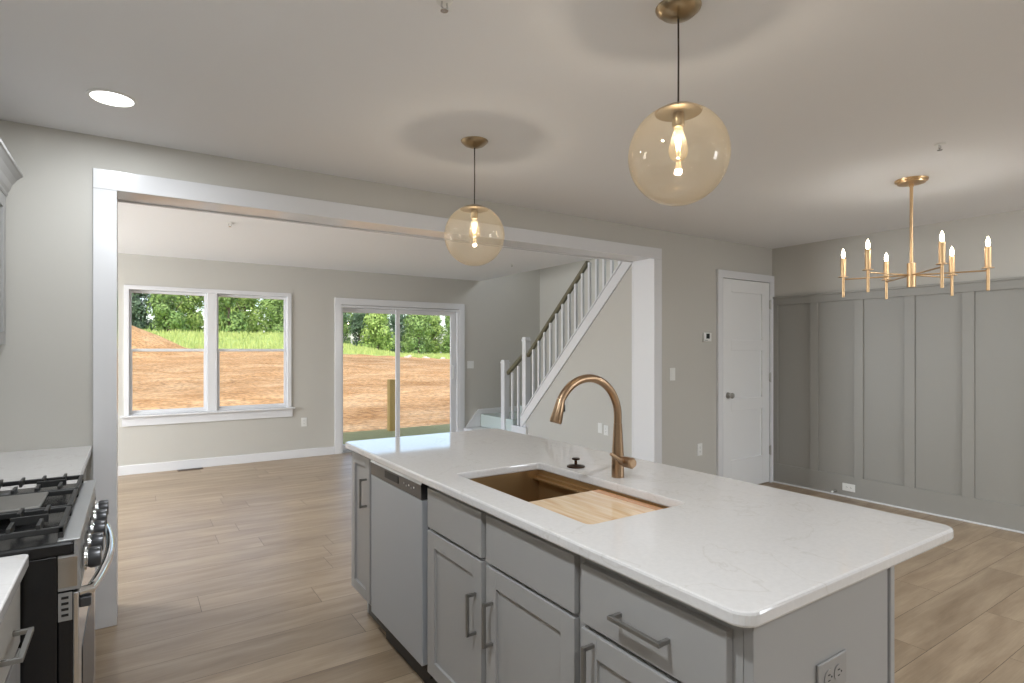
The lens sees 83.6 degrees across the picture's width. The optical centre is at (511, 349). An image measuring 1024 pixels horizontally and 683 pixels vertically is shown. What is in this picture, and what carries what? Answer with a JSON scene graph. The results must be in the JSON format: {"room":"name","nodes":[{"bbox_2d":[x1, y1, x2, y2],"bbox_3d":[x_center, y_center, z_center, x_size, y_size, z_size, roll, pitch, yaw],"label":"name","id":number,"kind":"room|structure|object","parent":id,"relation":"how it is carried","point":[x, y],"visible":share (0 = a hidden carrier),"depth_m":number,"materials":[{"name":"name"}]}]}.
{"room":"kitchen","nodes":[
{"label":"kitchen","id":0,"kind":"room"},
{"bbox_2d":[118,253,539,465],"bbox_3d":[-3.205,-1.110,7.180,9.000,5.000,0.150,0,0,-34],"label":"wall","id":1,"kind":"structure","parent":0,"point":[500,311],"depth_m":7.47,"materials":[{"name":"grey paint"}]},
{"bbox_2d":[119,285,294,426],"bbox_3d":[-3.590,0.064,6.877,1.853,1.577,0.170,0,0,-34],"label":"window","id":2,"kind":"structure","parent":1,"relation":"in","point":[212,409],"depth_m":6.83,"materials":[{"name":"white paint"}]},
{"bbox_2d":[118,446,334,475],"bbox_3d":[-4.639,1.337,6.131,5.450,0.105,0.014,0,0,-34],"label":"baseboard","id":3,"kind":"structure","parent":1,"relation":"attached to","point":[269,456],"depth_m":6.88,"materials":[{"name":"white paint"}]},
{"bbox_2d":[301,417,306,426],"bbox_3d":[-2.695,0.934,7.423,0.070,0.115,0.008,0,0,-34],"label":"outlet","id":4,"kind":"object","parent":1,"relation":"attached to","point":[303,420],"visible":1,"depth_m":7.42,"materials":[{"name":"white plastic"}]},
{"bbox_2d":[335,298,464,453],"bbox_3d":[-1.584,0.345,8.239,1.967,2.090,0.158,0,0,-34],"label":"door","id":5,"kind":"structure","parent":1,"relation":"in","point":[457,315],"depth_m":8.19,"materials":[{"name":"white paint"}]},
{"bbox_2d":[467,361,473,367],"bbox_3d":[-0.636,0.225,8.789,0.116,0.115,0.008,0,0,-34],"label":"light switch","id":6,"kind":"object","parent":1,"relation":"attached to","point":[470,364],"visible":1,"depth_m":8.79,"materials":[{"name":"white plastic"}]},
{"bbox_2d":[0,120,771,483],"bbox_3d":[-1.060,0.160,3.677,9.000,2.460,0.240,0,0,-34],"label":"wall","id":7,"kind":"structure","parent":0,"point":[46,358],"depth_m":2.85,"materials":[{"name":"grey paint"}]},
{"bbox_2d":[93,168,661,629],"bbox_3d":[-0.446,0.243,4.084,4.097,2.294,0.276,0,0,-34],"label":"trim","id":8,"kind":"structure","parent":7,"relation":"attached to","point":[110,187],"depth_m":3.34,"materials":[{"name":"white paint"}]},
{"bbox_2d":[670,368,674,380],"bbox_3d":[1.458,0.220,5.199,0.070,0.115,0.008,0,0,-34],"label":"light switch","id":9,"kind":"object","parent":7,"relation":"attached to","point":[672,370],"visible":1,"depth_m":5.19,"materials":[{"name":"white plastic"}]},
{"bbox_2d":[697,443,701,455],"bbox_3d":[1.775,0.940,5.409,0.070,0.115,0.008,0,0,-34],"label":"outlet","id":10,"kind":"object","parent":7,"relation":"attached to","point":[699,446],"visible":1,"depth_m":5.40,"materials":[{"name":"white plastic"}]},
{"bbox_2d":[702,333,710,341],"bbox_3d":[1.858,-0.122,5.455,0.110,0.085,0.023,0,0,-34],"label":"thermostat","id":11,"kind":"object","parent":7,"relation":"attached to","point":[706,337],"visible":1,"depth_m":5.43,"materials":[{"name":"white plastic"}]},
{"bbox_2d":[716,269,773,483],"bbox_3d":[2.390,0.305,5.770,0.933,2.170,0.088,0,0,-34],"label":"door","id":12,"kind":"structure","parent":7,"relation":"in","point":[744,309],"depth_m":5.78,"materials":[{"name":"white paint"}]},
{"bbox_2d":[0,0,1023,280],"bbox_3d":[-0.384,-1.170,2.794,9.150,0.200,10.580,0,0,-34],"label":"ceiling","id":13,"kind":"structure","parent":0,"point":[823,105],"depth_m":2.50,"materials":[{"name":"white paint"}]},
{"bbox_2d":[86,89,137,107],"bbox_3d":[-1.698,-1.067,2.432,0.180,0.006,0.180,0,0,-34],"label":"recessed light","id":14,"kind":"object","parent":13,"relation":"in","point":[103,96],"visible":1,"depth_m":2.43,"materials":[{"name":"white plastic"}]},
{"bbox_2d":[436,0,452,12],"bbox_3d":[-0.207,-1.053,1.753,0.052,0.032,0.052,0,0,-34],"label":"sprinkler","id":15,"kind":"object","parent":13,"relation":"attached to","point":[443,3],"visible":1,"depth_m":1.75,"materials":[{"name":"white metal"}]},
{"bbox_2d":[444,136,504,265],"bbox_3d":[-0.192,-0.750,2.932,0.308,0.638,0.308,0,0,-34],"label":"pendant light","id":16,"kind":"object","parent":13,"relation":"hanging from","point":[473,142],"visible":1,"depth_m":2.91,"materials":[{"name":"gold metal"}]},
{"bbox_2d":[471,209,477,218],"bbox_3d":[-0.192,-0.694,2.932,0.038,0.044,0.038,0,0,-34],"label":"socket","id":17,"kind":"object","parent":16,"relation":"attached to","point":[474,212],"depth_m":2.92,"materials":[{"name":"gold metal"}]},
{"bbox_2d":[628,0,730,205],"bbox_3d":[0.520,-0.761,1.790,0.308,0.615,0.308,0,0,-34],"label":"pendant light","id":18,"kind":"object","parent":13,"relation":"hanging from","point":[668,11],"visible":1,"depth_m":1.77,"materials":[{"name":"gold metal"}]},
{"bbox_2d":[672,111,684,129],"bbox_3d":[0.520,-0.717,1.790,0.038,0.044,0.038,0,0,-34],"label":"socket","id":19,"kind":"object","parent":18,"relation":"attached to","point":[678,117],"depth_m":1.78,"materials":[{"name":"gold metal"}]},
{"bbox_2d":[838,175,994,298],"bbox_3d":[2.509,-0.710,3.599,0.782,0.719,0.752,0,0,-34],"label":"chandelier","id":20,"kind":"object","parent":13,"relation":"hanging from","point":[911,181],"visible":1,"depth_m":3.57,"materials":[{"name":"gold metal"}]},
{"bbox_2d":[934,142,945,150],"bbox_3d":[2.223,-1.053,2.976,0.052,0.032,0.052,0,0,-34],"label":"sprinkler","id":21,"kind":"object","parent":13,"relation":"attached to","point":[938,145],"visible":1,"depth_m":2.97,"materials":[{"name":"white metal"}]},
{"bbox_2d":[95,452,1023,682],"bbox_3d":[-0.384,1.490,2.794,9.150,0.200,10.580,0,0,-34],"label":"floor","id":22,"kind":"structure","parent":0,"point":[234,573],"depth_m":3.28,"materials":[{"name":"brown wood"}]},
{"bbox_2d":[0,585,33,682],"bbox_3d":[-1.001,0.948,0.620,0.623,0.884,1.340,0,0,-34],"label":"base cabinet","id":23,"kind":"object","parent":22,"relation":"on","point":[11,656],"visible":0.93,"depth_m":1.22,"materials":[{"name":"grey paint"}]},
{"bbox_2d":[0,554,28,623],"bbox_3d":[-0.575,0.490,-0.056,0.620,0.030,2.943,0,0,-34],"label":"countertop","id":24,"kind":"structure","parent":23,"relation":"on","point":[13,569],"depth_m":1.21,"materials":[{"name":"white stone"}]},
{"bbox_2d":[0,473,114,682],"bbox_3d":[-1.534,0.906,1.536,0.771,0.968,0.760,0,0,-34],"label":"gas range","id":25,"kind":"object","parent":22,"relation":"on","point":[62,527],"visible":1,"depth_m":1.40,"materials":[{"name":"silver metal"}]},
{"bbox_2d":[0,483,75,559],"bbox_3d":[-1.565,0.480,1.515,0.697,0.032,0.760,0,0,-34],"label":"cooktop","id":26,"kind":"object","parent":25,"relation":"in","point":[55,546],"depth_m":1.39,"materials":[{"name":"black metal"}]},
{"bbox_2d":[177,467,202,470],"bbox_3d":[-3.737,1.387,6.653,0.260,0.006,0.090,0,0,-34],"label":"floor vent","id":27,"kind":"object","parent":22,"relation":"in","point":[200,467],"visible":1,"depth_m":6.64,"materials":[{"name":"brown"}]},
{"bbox_2d":[352,451,385,631],"bbox_3d":[-0.540,0.948,2.990,0.592,0.884,0.290,0,0,-34],"label":"base cabinet","id":28,"kind":"object","parent":22,"relation":"on","point":[361,471],"visible":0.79,"depth_m":2.85,"materials":[{"name":"grey paint"}]},
{"bbox_2d":[370,460,437,682],"bbox_3d":[-0.280,0.951,2.625,0.558,0.878,0.590,0,0,-34],"label":"dishwasher","id":29,"kind":"object","parent":22,"relation":"on","point":[399,502],"visible":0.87,"depth_m":2.42,"materials":[{"name":"grey metal"}]},
{"bbox_2d":[427,479,656,682],"bbox_3d":[0.132,0.948,1.978,0.592,0.884,0.920,0,0,-34],"label":"base cabinet","id":30,"kind":"object","parent":22,"relation":"on","point":[504,600],"visible":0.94,"depth_m":1.79,"materials":[{"name":"grey paint"}]},
{"bbox_2d":[345,428,953,627],"bbox_3d":[0.162,0.490,2.253,0.938,0.030,2.340,0,0,-34],"label":"countertop","id":31,"kind":"structure","parent":30,"relation":"on","point":[738,553],"depth_m":1.56,"materials":[{"name":"white stone"}]},
{"bbox_2d":[470,470,668,508],"bbox_3d":[0.162,0.624,1.989,0.408,0.236,0.784,0,0,-34],"label":"sink","id":32,"kind":"object","parent":31,"relation":"in","point":[532,485],"visible":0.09,"depth_m":2.33,"materials":[{"name":"brown metal"}]},
{"bbox_2d":[530,489,662,523],"bbox_3d":[0.265,0.521,1.835,0.377,0.023,0.385,0,0,-34],"label":"cutting board","id":33,"kind":"object","parent":32,"relation":"on","point":[594,506],"visible":0.35,"depth_m":1.87,"materials":[{"name":"brown wood"}]},
{"bbox_2d":[567,457,584,468],"bbox_3d":[0.259,0.456,2.322,0.074,0.038,0.074,0,0,-34],"label":"stopper","id":34,"kind":"object","parent":31,"relation":"on","point":[575,465],"visible":1,"depth_m":2.31,"materials":[{"name":"brown metal"}]},
{"bbox_2d":[550,374,635,477],"bbox_3d":[0.291,0.281,2.039,0.338,0.388,0.104,0,0,-34],"label":"faucet","id":35,"kind":"object","parent":31,"relation":"on","point":[618,461],"visible":1,"depth_m":2.09,"materials":[{"name":"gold metal"}]},
{"bbox_2d":[464,259,631,434],"bbox_3d":[0.824,0.089,7.661,1.445,2.599,3.505,0,0,-34],"label":"staircase","id":36,"kind":"structure","parent":22,"relation":"on","point":[504,417],"depth_m":7.51,"materials":[{"name":"white paint"}]},
{"bbox_2d":[581,559,743,682],"bbox_3d":[0.512,0.948,1.406,0.592,0.884,0.452,0,0,-34],"label":"base cabinet","id":37,"kind":"object","parent":22,"relation":"on","point":[633,632],"visible":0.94,"depth_m":1.26,"materials":[{"name":"grey paint"}]},
{"bbox_2d":[744,569,886,682],"bbox_3d":[0.666,0.948,1.223,0.532,0.884,0.021,0,0,-34],"label":"end panel","id":38,"kind":"object","parent":22,"relation":"on","point":[788,648],"visible":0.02,"depth_m":1.21,"materials":[{"name":"grey paint"}]},
{"bbox_2d":[816,650,846,682],"bbox_3d":[0.679,0.687,1.213,0.115,0.070,0.008,0,0,-34],"label":"outlet","id":39,"kind":"object","parent":38,"relation":"attached to","point":[833,669],"visible":1,"depth_m":1.21,"materials":[{"name":"grey plastic"}]},
{"bbox_2d":[824,669,832,682],"bbox_3d":[0.664,0.687,1.200,0.033,0.033,0.002,0,0,-34],"label":"receptacle","id":40,"kind":"object","parent":39,"relation":"attached to","point":[828,673],"depth_m":1.20,"materials":[{"name":"grey plastic"}]},
{"bbox_2d":[834,664,842,679],"bbox_3d":[0.697,0.687,1.222,0.033,0.033,0.002,0,0,-34],"label":"receptacle","id":41,"kind":"object","parent":39,"relation":"attached to","point":[838,668],"depth_m":1.22,"materials":[{"name":"grey plastic"}]},
{"bbox_2d":[887,566,893,682],"bbox_3d":[0.268,0.948,2.333,0.022,0.884,2.320,0,0,-34],"label":"panel","id":42,"kind":"object","parent":22,"relation":"on","point":[890,571],"visible":0.02,"depth_m":1.36,"materials":[{"name":"grey paint"}]},
{"bbox_3d":[-2.072,0.948,2.250,0.665,0.884,1.014,0,0,-34],"label":"base cabinet","id":43,"kind":"object","parent":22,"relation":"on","visible":0},
{"bbox_2d":[0,446,91,490],"bbox_3d":[-2.081,0.490,2.244,0.655,0.030,1.017,0,0,-34],"label":"countertop","id":44,"kind":"structure","parent":43,"relation":"on","point":[55,462],"depth_m":2.40,"materials":[{"name":"white stone"}]},
{"bbox_2d":[526,265,631,456],"bbox_3d":[0.946,0.160,6.808,0.095,2.460,2.760,0,0,-34],"label":"wall","id":45,"kind":"structure","parent":0,"point":[604,351],"depth_m":6.64,"materials":[{"name":"grey paint"}]},
{"bbox_2d":[598,423,601,432],"bbox_3d":[1.015,0.900,6.609,0.008,0.115,0.070,0,0,-34],"label":"outlet","id":46,"kind":"object","parent":45,"relation":"attached to","point":[599,424],"visible":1,"depth_m":6.60,"materials":[{"name":"white plastic"}]},
{"bbox_2d":[604,425,607,435],"bbox_3d":[1.071,0.915,6.526,0.008,0.115,0.070,0,0,-34],"label":"outlet","id":47,"kind":"object","parent":45,"relation":"attached to","point":[605,426],"visible":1,"depth_m":6.52,"materials":[{"name":"white plastic"}]},
{"bbox_2d":[540,209,1023,381],"bbox_3d":[3.407,-1.110,5.220,0.150,5.000,10.430,0,0,-34],"label":"wall","id":48,"kind":"structure","parent":0,"point":[809,268],"depth_m":5.24,"materials":[{"name":"grey paint"}]},
{"bbox_2d":[842,483,854,491],"bbox_3d":[3.170,1.295,5.393,0.008,0.070,0.115,0,0,-34],"label":"outlet","id":49,"kind":"object","parent":48,"relation":"attached to","point":[847,487],"visible":1,"depth_m":5.39,"materials":[{"name":"white plastic"}]},
{"bbox_2d":[773,276,1023,531],"bbox_3d":[4.437,0.416,3.502,0.034,1.947,6.129,0,0,-34],"label":"wall paneling","id":50,"kind":"structure","parent":48,"relation":"attached to","point":[913,398],"depth_m":4.97,"materials":[{"name":"grey paint"}]},
{"bbox_2d":[773,481,1023,533],"bbox_3d":[4.427,1.383,3.495,0.014,0.014,6.128,0,0,-34],"label":"trim","id":51,"kind":"structure","parent":48,"relation":"attached to","point":[1007,529],"depth_m":4.97,"materials":[{"name":"white paint"}]},
{"bbox_3d":[-0.961,0.160,-0.170,0.150,2.460,6.280,0,0,-34],"label":"wall","id":52,"kind":"structure","parent":0,"visible":0},
{"bbox_2d":[0,138,22,344],"bbox_3d":[-2.184,-0.427,2.168,0.383,0.805,1.028,0,0,-34],"label":"upper cabinet","id":53,"kind":"object","parent":52,"relation":"attached to","point":[10,172],"visible":1,"depth_m":2.60,"materials":[{"name":"grey paint"}]},
{"label":"outside","id":54,"kind":"structure","parent":0,"visible":0},
{"bbox_2d":[132,325,449,431],"bbox_3d":[-14.559,-0.506,67.149,170.000,5.292,112.000,0,0,-34],"label":"ground","id":55,"kind":"structure","parent":54,"point":[160,380],"depth_m":26.80,"materials":[{"name":"orange soil"}]},
{"bbox_2d":[132,293,154,331],"bbox_3d":[-48.991,-5.622,74.002,5.490,9.377,4.690,0,0,8],"label":"broadleaf tree","id":56,"kind":"object","parent":55,"relation":"on","point":[139,307],"visible":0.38,"depth_m":73.33,"materials":[{"name":"green plant"}]},
{"bbox_2d":[145,294,190,332],"bbox_3d":[-42.108,-5.748,70.124,6.304,8.780,4.793,0,0,43],"label":"broadleaf tree","id":57,"kind":"object","parent":55,"relation":"on","point":[162,304],"visible":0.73,"depth_m":69.15,"materials":[{"name":"green plant"}]},
{"bbox_2d":[151,296,185,329],"bbox_3d":[-48.953,-5.949,82.008,5.402,9.386,5.380,0,0,-32],"label":"broadleaf tree","id":58,"kind":"object","parent":55,"relation":"on","point":[185,296],"visible":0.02,"depth_m":80.91,"materials":[{"name":"green plant"}]},
{"bbox_2d":[174,295,203,331],"bbox_3d":[-43.408,-6.284,77.253,4.633,9.909,4.645,0,0,-14],"label":"broadleaf tree","id":59,"kind":"object","parent":55,"relation":"on","point":[190,303],"visible":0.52,"depth_m":76.39,"materials":[{"name":"green plant"}]},
{"bbox_2d":[218,303,233,332],"bbox_3d":[-43.410,-5.324,85.788,4.618,8.575,5.405,0,0,-2],"label":"broadleaf tree","id":60,"kind":"object","parent":55,"relation":"on","point":[233,303],"visible":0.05,"depth_m":84.92,"materials":[{"name":"green plant"}]},
{"bbox_2d":[218,297,248,333],"bbox_3d":[-36.642,-6.089,73.744,5.101,10.080,5.122,0,0,-41],"label":"broadleaf tree","id":61,"kind":"object","parent":55,"relation":"on","point":[235,322],"visible":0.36,"depth_m":73.54,"materials":[{"name":"green plant"}]},
{"bbox_2d":[220,298,269,333],"bbox_3d":[-37.959,-6.844,81.433,6.828,11.204,5.192,0,0,-36],"label":"broadleaf tree","id":62,"kind":"object","parent":55,"relation":"on","point":[245,304],"visible":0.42,"depth_m":81.02,"materials":[{"name":"green plant"}]},
{"bbox_2d":[257,299,275,331],"bbox_3d":[-36.988,-5.980,89.597,4.760,10.310,4.773,0,0,19],"label":"broadleaf tree","id":63,"kind":"object","parent":55,"relation":"on","point":[262,302],"visible":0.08,"depth_m":88.25,"materials":[{"name":"green plant"}]},
{"bbox_2d":[260,299,283,333],"bbox_3d":[-31.040,-5.170,76.824,4.819,8.402,5.641,0,0,19],"label":"broadleaf tree","id":64,"kind":"object","parent":55,"relation":"on","point":[277,309],"visible":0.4,"depth_m":75.91,"materials":[{"name":"green plant"}]},
{"bbox_2d":[145,329,449,358],"bbox_3d":[-27.044,-0.647,63.371,75.173,3.764,17.682,0,0,-34],"label":"grass","id":65,"kind":"structure","parent":55,"relation":"on","point":[174,333],"depth_m":63.15,"materials":[{"name":"green plant"}]},
{"bbox_2d":[343,312,349,341],"bbox_3d":[-25.784,-4.398,81.075,4.765,9.134,4.777,0,0,1],"label":"broadleaf tree","id":66,"kind":"object","parent":55,"relation":"on","point":[345,315],"visible":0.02,"depth_m":81.94,"materials":[{"name":"green plant"}]},
{"bbox_2d":[343,312,353,344],"bbox_3d":[-27.090,-3.266,88.553,5.431,8.590,4.640,0,0,-10],"label":"broadleaf tree","id":67,"kind":"object","parent":55,"relation":"on","point":[346,325],"visible":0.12,"depth_m":88.38,"materials":[{"name":"green plant"}]},
{"bbox_2d":[347,313,368,346],"bbox_3d":[-26.111,-3.020,97.723,4.974,9.059,4.995,0,0,7],"label":"broadleaf tree","id":68,"kind":"object","parent":55,"relation":"on","point":[357,321],"visible":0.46,"depth_m":96.50,"materials":[{"name":"green plant"}]},
{"bbox_2d":[357,313,394,350],"bbox_3d":[-19.920,-3.893,84.499,6.474,10.511,4.923,0,0,4],"label":"broadleaf tree","id":69,"kind":"object","parent":55,"relation":"on","point":[377,339],"visible":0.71,"depth_m":83.51,"materials":[{"name":"green plant"}]},
{"bbox_2d":[364,316,391,350],"bbox_3d":[-21.415,-3.707,92.061,4.545,10.320,4.533,0,0,24],"label":"broadleaf tree","id":70,"kind":"object","parent":55,"relation":"on","point":[382,316],"visible":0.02,"depth_m":91.21,"materials":[{"name":"green plant"}]},
{"bbox_2d":[343,424,449,443],"bbox_3d":[-2.073,1.805,9.273,4.600,0.750,2.045,0,0,-34],"label":"deck","id":71,"kind":"object","parent":55,"relation":"on","point":[445,428],"visible":0.09,"depth_m":9.93,"materials":[{"name":"wood"}]},
{"bbox_2d":[387,379,394,430],"bbox_3d":[-2.136,0.974,10.164,0.120,0.910,0.120,0,0,-34],"label":"timber post","id":72,"kind":"object","parent":71,"relation":"on","point":[390,382],"visible":0.8,"depth_m":10.11,"materials":[{"name":"yellow wood"}]},
{"bbox_2d":[387,314,406,352],"bbox_3d":[-20.071,-2.676,100.936,5.921,8.884,5.059,0,0,39],"label":"broadleaf tree","id":73,"kind":"object","parent":55,"relation":"on","point":[392,318],"visible":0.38,"depth_m":100.08,"materials":[{"name":"green plant"}]},
{"bbox_2d":[400,314,434,353],"bbox_3d":[-15.780,-3.201,95.754,6.370,9.005,4.843,0,0,-37],"label":"broadleaf tree","id":74,"kind":"object","parent":55,"relation":"on","point":[426,339],"visible":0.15,"depth_m":95.31,"materials":[{"name":"green plant"}]},
{"bbox_2d":[401,314,434,353],"bbox_3d":[-14.505,-2.675,88.146,4.912,8.544,4.892,0,0,-24],"label":"broadleaf tree","id":75,"kind":"object","parent":55,"relation":"on","point":[414,323],"visible":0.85,"depth_m":87.40,"materials":[{"name":"green plant"}]},
{"bbox_2d":[426,315,444,353],"bbox_3d":[-14.629,-2.883,105.314,4.329,8.610,4.318,0,0,-24],"label":"broadleaf tree","id":76,"kind":"object","parent":55,"relation":"on","point":[435,322],"visible":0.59,"depth_m":104.47,"materials":[{"name":"green plant"}]},
{"bbox_2d":[440,316,447,351],"bbox_3d":[-10.117,-3.442,99.302,4.878,10.057,4.898,0,0,-13],"label":"broadleaf tree","id":77,"kind":"object","parent":55,"relation":"on","point":[445,317],"visible":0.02,"depth_m":98.16,"materials":[{"name":"green plant"}]},
{"bbox_2d":[440,316,449,353],"bbox_3d":[-8.978,-3.044,91.484,4.807,9.458,5.627,0,0,-16],"label":"broadleaf tree","id":78,"kind":"object","parent":55,"relation":"on","point":[447,342],"visible":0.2,"depth_m":91.01,"materials":[{"name":"green plant"}]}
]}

